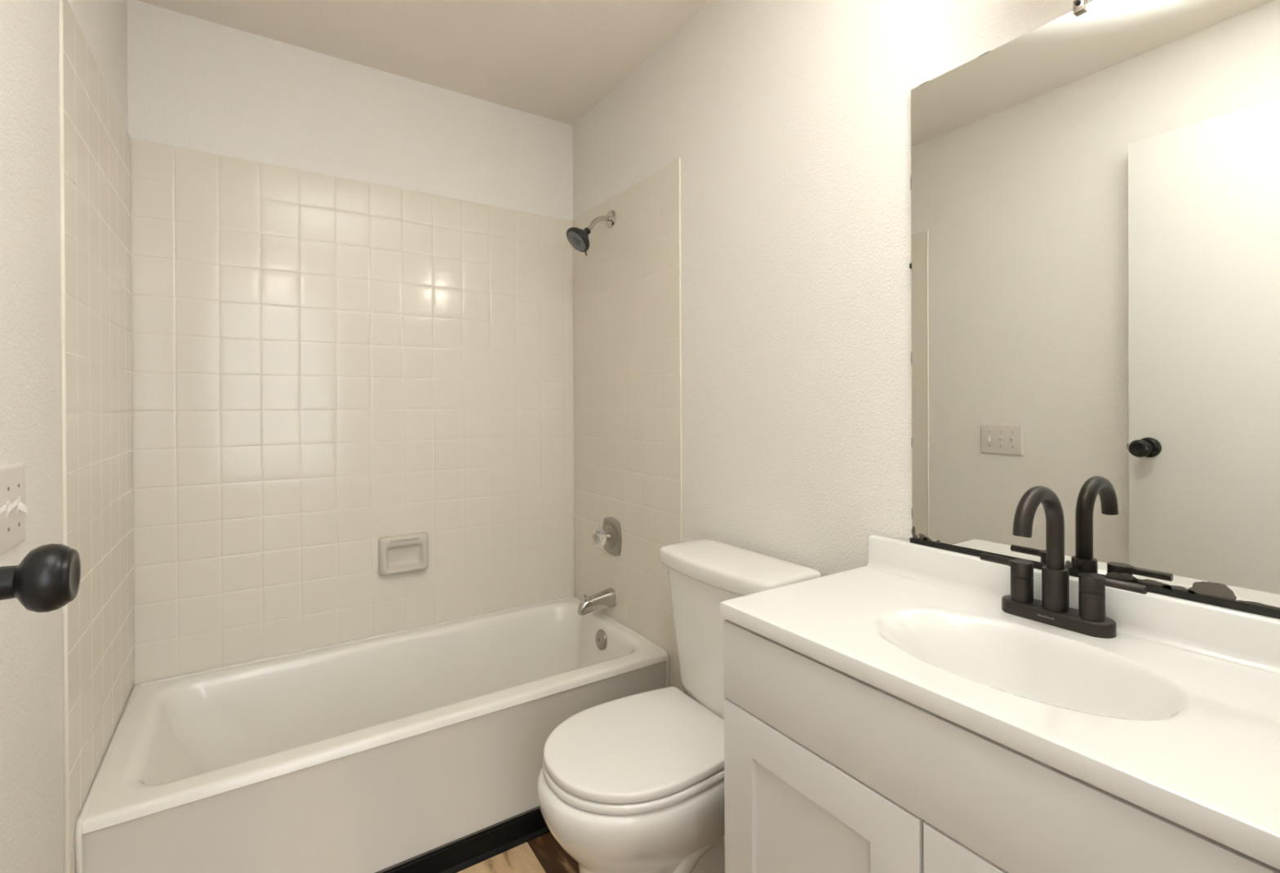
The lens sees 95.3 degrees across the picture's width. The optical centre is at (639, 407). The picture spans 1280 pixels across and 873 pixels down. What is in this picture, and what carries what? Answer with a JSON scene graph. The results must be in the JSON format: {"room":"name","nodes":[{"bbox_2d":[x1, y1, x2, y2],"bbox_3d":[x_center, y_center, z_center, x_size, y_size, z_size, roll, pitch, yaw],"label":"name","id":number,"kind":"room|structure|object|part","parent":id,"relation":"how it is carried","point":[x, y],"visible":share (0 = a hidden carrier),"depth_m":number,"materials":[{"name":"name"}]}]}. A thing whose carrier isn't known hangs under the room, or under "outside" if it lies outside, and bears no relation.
{"room":"bathroom","nodes":[
{"label":"bathroom","id":0,"kind":"room"},
{"bbox_2d":[0,543,80,612],"bbox_3d":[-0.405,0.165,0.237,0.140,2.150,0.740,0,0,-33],"label":"door knob","id":1,"kind":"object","parent":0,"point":[48,578],"depth_m":0.50,"materials":[{"name":"black metal"}]},
{"bbox_2d":[0,0,133,872],"bbox_3d":[-0.908,0.008,0.727,0.113,2.489,2.428,0,0,-33],"label":"wall","id":2,"kind":"structure","parent":0,"point":[67,672],"depth_m":1.13,"materials":[{"name":"white paint"}]},
{"bbox_2d":[0,462,28,555],"bbox_3d":[-0.932,0.150,0.863,0.018,0.127,0.168,0,0,-33],"label":"switch plate","id":3,"kind":"object","parent":2,"relation":"attached to","point":[13,508],"visible":1,"depth_m":0.88,"materials":[{"name":"beige plastic"}]},
{"bbox_2d":[127,0,574,685],"bbox_3d":[-0.941,0.004,2.210,1.680,2.489,0.108,0,0,-33],"label":"wall","id":4,"kind":"structure","parent":0,"point":[352,283],"depth_m":2.05,"materials":[{"name":"beige tile"}]},
{"bbox_2d":[378,531,428,575],"bbox_3d":[-0.873,0.544,2.166,0.173,0.141,0.040,0,0,-33],"label":"soap dish","id":5,"kind":"object","parent":4,"relation":"attached to","point":[404,553],"visible":1,"depth_m":2.17,"materials":[{"name":"beige ceramic"}]},
{"bbox_2d":[136,0,711,125],"bbox_3d":[-0.284,-1.291,1.190,1.680,0.100,2.520,0,0,-33],"label":"ceiling","id":6,"kind":"structure","parent":0,"point":[553,60],"depth_m":1.95,"materials":[{"name":"white paint"}]},
{"bbox_2d":[456,831,579,872],"bbox_3d":[-0.272,1.298,1.198,1.680,0.100,2.520,0,0,-33],"label":"floor","id":7,"kind":"structure","parent":0,"point":[544,853],"depth_m":1.61,"materials":[{"name":"brown wood"}]},
{"bbox_2d":[75,595,669,872],"bbox_3d":[-0.711,1.038,1.868,1.479,0.420,0.715,0,0,-33],"label":"bathtub","id":8,"kind":"object","parent":7,"relation":"on","point":[376,753],"visible":0.94,"depth_m":1.64,"materials":[{"name":"white ceramic"}]},
{"bbox_2d":[374,805,550,872],"bbox_3d":[-0.517,1.213,1.569,1.460,0.071,0.028,0,0,-33],"label":"baseboard","id":9,"kind":"structure","parent":8,"relation":"attached to","point":[455,855],"depth_m":1.61,"materials":[{"name":"black plastic"}]},
{"bbox_3d":[-0.152,0.892,2.245,0.017,0.075,0.075,0,0,-33],"label":"overflow plate","id":10,"kind":"part","parent":8,"relation":"part of","materials":[{"name":"silver metal"}]},
{"bbox_2d":[537,538,821,872],"bbox_3d":[0.063,0.820,1.425,0.643,0.852,0.444,0,0,-33],"label":"toilet","id":11,"kind":"object","parent":7,"relation":"on","point":[634,783],"visible":0.78,"depth_m":1.33,"materials":[{"name":"white ceramic"}]},
{"bbox_3d":[0.027,1.036,1.402,0.554,0.421,0.377,0,0,-33],"label":"bowl","id":12,"kind":"part","parent":11,"relation":"part of","materials":[{"name":"white ceramic"}]},
{"bbox_3d":[-0.004,0.814,1.387,0.454,0.019,0.380,0,0,-33],"label":"seat","id":13,"kind":"part","parent":11,"relation":"part of","materials":[{"name":"white plastic"}]},
{"bbox_3d":[-0.004,0.791,1.387,0.449,0.022,0.375,0,0,-33],"label":"seat lid","id":14,"kind":"part","parent":11,"relation":"part of","materials":[{"name":"white plastic"}]},
{"bbox_3d":[0.243,0.623,1.543,0.194,0.369,0.414,0,0,-33],"label":"tank","id":15,"kind":"part","parent":11,"relation":"part of","materials":[{"name":"white ceramic"}]},
{"bbox_3d":[0.239,0.417,1.541,0.217,0.050,0.444,0,0,-33],"label":"tank lid","id":16,"kind":"part","parent":11,"relation":"part of","materials":[{"name":"white ceramic"}]},
{"bbox_2d":[723,619,1279,872],"bbox_3d":[0.534,0.814,0.869,0.476,0.863,0.765,0,0,-33],"label":"vanity cabinet","id":17,"kind":"object","parent":7,"relation":"on","point":[827,769],"visible":0.8,"depth_m":0.79,"materials":[{"name":"white paint"}]},
{"bbox_3d":[0.268,0.833,0.923,0.019,0.596,0.382,0,0,-33],"label":"cabinet door","id":18,"kind":"part","parent":17,"relation":"part of","materials":[{"name":"white paint"}]},
{"bbox_3d":[0.477,0.833,0.602,0.019,0.596,0.378,0,0,-33],"label":"cabinet door","id":19,"kind":"part","parent":17,"relation":"part of","materials":[{"name":"white paint"}]},
{"bbox_2d":[720,534,1279,869],"bbox_3d":[0.547,0.389,0.873,0.453,0.204,0.769,0,0,-33],"label":"countertop","id":20,"kind":"structure","parent":17,"relation":"on","point":[1175,716],"depth_m":0.81,"materials":[{"name":"white stone"}]},
{"bbox_2d":[979,485,1147,638],"bbox_3d":[0.680,0.239,0.965,0.180,0.228,0.180,0,0,10],"label":"faucet","id":21,"kind":"object","parent":20,"relation":"on","point":[1090,619],"visible":1,"depth_m":0.95,"materials":[{"name":"brown metal"}]},
{"bbox_3d":[0.637,0.271,1.039,0.013,0.012,0.058,0,0,-33],"label":"lever rod","id":22,"kind":"part","parent":21,"relation":"part of","materials":[{"name":"brown metal"}]},
{"bbox_3d":[0.658,0.277,1.007,0.034,0.025,0.036,0,0,-33],"label":"lever handle","id":23,"kind":"part","parent":21,"relation":"part of","materials":[{"name":"brown metal"}]},
{"bbox_3d":[0.659,0.311,1.006,0.034,0.042,0.034,0,0,-33],"label":"handle","id":24,"kind":"part","parent":21,"relation":"part of","materials":[{"name":"brown metal"}]},
{"bbox_3d":[0.638,0.197,0.933,0.139,0.143,0.025,0,0,-33],"label":"gooseneck spout","id":25,"kind":"part","parent":21,"relation":"part of","materials":[{"name":"brown metal"}]},
{"bbox_3d":[0.686,0.298,0.964,0.037,0.067,0.037,0,0,-33],"label":"spout","id":26,"kind":"part","parent":21,"relation":"part of","materials":[{"name":"brown metal"}]},
{"bbox_3d":[0.686,0.342,0.964,0.052,0.021,0.161,0,0,-33],"label":"plate","id":27,"kind":"part","parent":21,"relation":"part of","materials":[{"name":"brown metal"}]},
{"bbox_3d":[0.714,0.311,0.922,0.034,0.042,0.034,0,0,-33],"label":"handle","id":28,"kind":"part","parent":21,"relation":"part of","materials":[{"name":"brown metal"}]},
{"bbox_3d":[0.714,0.277,0.921,0.034,0.025,0.036,0,0,-33],"label":"lever handle","id":29,"kind":"part","parent":21,"relation":"part of","materials":[{"name":"brown metal"}]},
{"bbox_3d":[0.735,0.270,0.889,0.013,0.012,0.058,0,0,-33],"label":"lever rod","id":30,"kind":"part","parent":21,"relation":"part of","materials":[{"name":"brown metal"}]},
{"bbox_2d":[572,0,1093,692],"bbox_3d":[0.408,-0.001,1.587,0.101,2.489,2.428,0,0,-33],"label":"wall","id":31,"kind":"structure","parent":0,"point":[742,319],"depth_m":1.63,"materials":[{"name":"white paint"}]},
{"bbox_2d":[566,209,615,256],"bbox_3d":[-0.190,-0.675,2.234,0.186,0.193,0.105,0,0,-33],"label":"shower","id":32,"kind":"object","parent":31,"relation":"attached to","point":[578,237],"visible":1,"depth_m":2.21,"materials":[{"name":"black metal"}]},
{"bbox_3d":[-0.162,-0.708,2.253,0.107,0.078,0.020,0,0,-33],"label":"shower arm","id":33,"kind":"part","parent":32,"relation":"part of","materials":[{"name":"silver metal"}]},
{"bbox_2d":[577,586,617,615],"bbox_3d":[-0.168,0.747,2.253,0.150,0.082,0.074,0,0,-33],"label":"tub spout","id":34,"kind":"object","parent":31,"relation":"attached to","point":[607,597],"visible":1,"depth_m":2.24,"materials":[{"name":"silver metal"}]},
{"bbox_2d":[591,516,621,555],"bbox_3d":[-0.142,0.503,2.270,0.080,0.148,0.140,0,0,-33],"label":"shower valve","id":35,"kind":"object","parent":31,"relation":"attached to","point":[610,537],"visible":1,"depth_m":2.26,"materials":[{"name":"silver metal"}]},
{"bbox_3d":[-0.155,0.503,2.262,0.044,0.067,0.074,0,0,-33],"label":"clear knob","id":36,"kind":"part","parent":35,"relation":"part of","materials":[{"name":"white plastic"}]},
{"bbox_2d":[866,534,1279,674],"bbox_3d":[0.724,0.321,0.987,0.032,0.071,0.762,0,0,-33],"label":"backsplash","id":37,"kind":"structure","parent":31,"relation":"attached to","point":[1237,636],"depth_m":0.90,"materials":[{"name":"white stone"}]},
{"bbox_2d":[909,0,1279,618],"bbox_3d":[0.756,-0.199,0.955,0.018,0.968,0.674,0,0,-33],"label":"mirror","id":38,"kind":"object","parent":31,"relation":"attached to","point":[1095,265],"visible":1,"depth_m":0.94,"materials":[{"name":"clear mirror"}]},
{"bbox_2d":[911,525,915,535],"bbox_3d":[0.578,0.260,1.233,0.001,0.021,0.008,0,0,-33],"label":"mirror damage","id":39,"kind":"object","parent":38,"relation":"on","point":[913,526],"depth_m":1.23,"materials":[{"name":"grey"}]},
{"bbox_2d":[918,533,926,540],"bbox_3d":[0.590,0.269,1.215,0.001,0.013,0.020,0,0,-33],"label":"mirror damage","id":40,"kind":"object","parent":38,"relation":"on","point":[922,536],"depth_m":1.22,"materials":[{"name":"grey"}]},
{"bbox_2d":[922,536,932,541],"bbox_3d":[0.596,0.271,1.206,0.001,0.008,0.023,0,0,-33],"label":"mirror damage","id":41,"kind":"object","parent":38,"relation":"on","point":[924,538],"depth_m":1.21,"materials":[{"name":"grey"}]},
{"bbox_2d":[1064,560,1072,568],"bbox_3d":[0.732,0.268,0.997,0.001,0.015,0.012,0,0,-33],"label":"mirror damage","id":42,"kind":"object","parent":38,"relation":"on","point":[1068,563],"depth_m":1.00,"materials":[{"name":"grey"}]},
{"bbox_2d":[1105,571,1137,582],"bbox_3d":[0.772,0.270,0.936,0.001,0.011,0.042,0,0,-33],"label":"mirror damage","id":43,"kind":"object","parent":38,"relation":"on","point":[1127,576],"depth_m":0.93,"materials":[{"name":"grey"}]},
{"bbox_2d":[1128,578,1172,588],"bbox_3d":[0.791,0.271,0.906,0.001,0.009,0.054,0,0,-33],"label":"mirror damage","id":44,"kind":"object","parent":38,"relation":"on","point":[1150,583],"depth_m":0.90,"materials":[{"name":"grey"}]},
{"bbox_2d":[1162,584,1195,593],"bbox_3d":[0.809,0.271,0.879,0.001,0.008,0.042,0,0,-33],"label":"mirror damage","id":45,"kind":"object","parent":38,"relation":"on","point":[1166,588],"depth_m":0.88,"materials":[{"name":"grey"}]},
{"bbox_2d":[1187,581,1236,601],"bbox_3d":[0.830,0.264,0.848,0.001,0.023,0.052,0,0,-33],"label":"mirror damage","id":46,"kind":"object","parent":38,"relation":"on","point":[1197,591],"depth_m":0.85,"materials":[{"name":"grey"}]},
{"bbox_2d":[1234,600,1279,610],"bbox_3d":[0.856,0.272,0.807,0.001,0.006,0.050,0,0,-33],"label":"mirror damage","id":47,"kind":"object","parent":38,"relation":"on","point":[1241,605],"depth_m":0.81,"materials":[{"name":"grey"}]}
]}

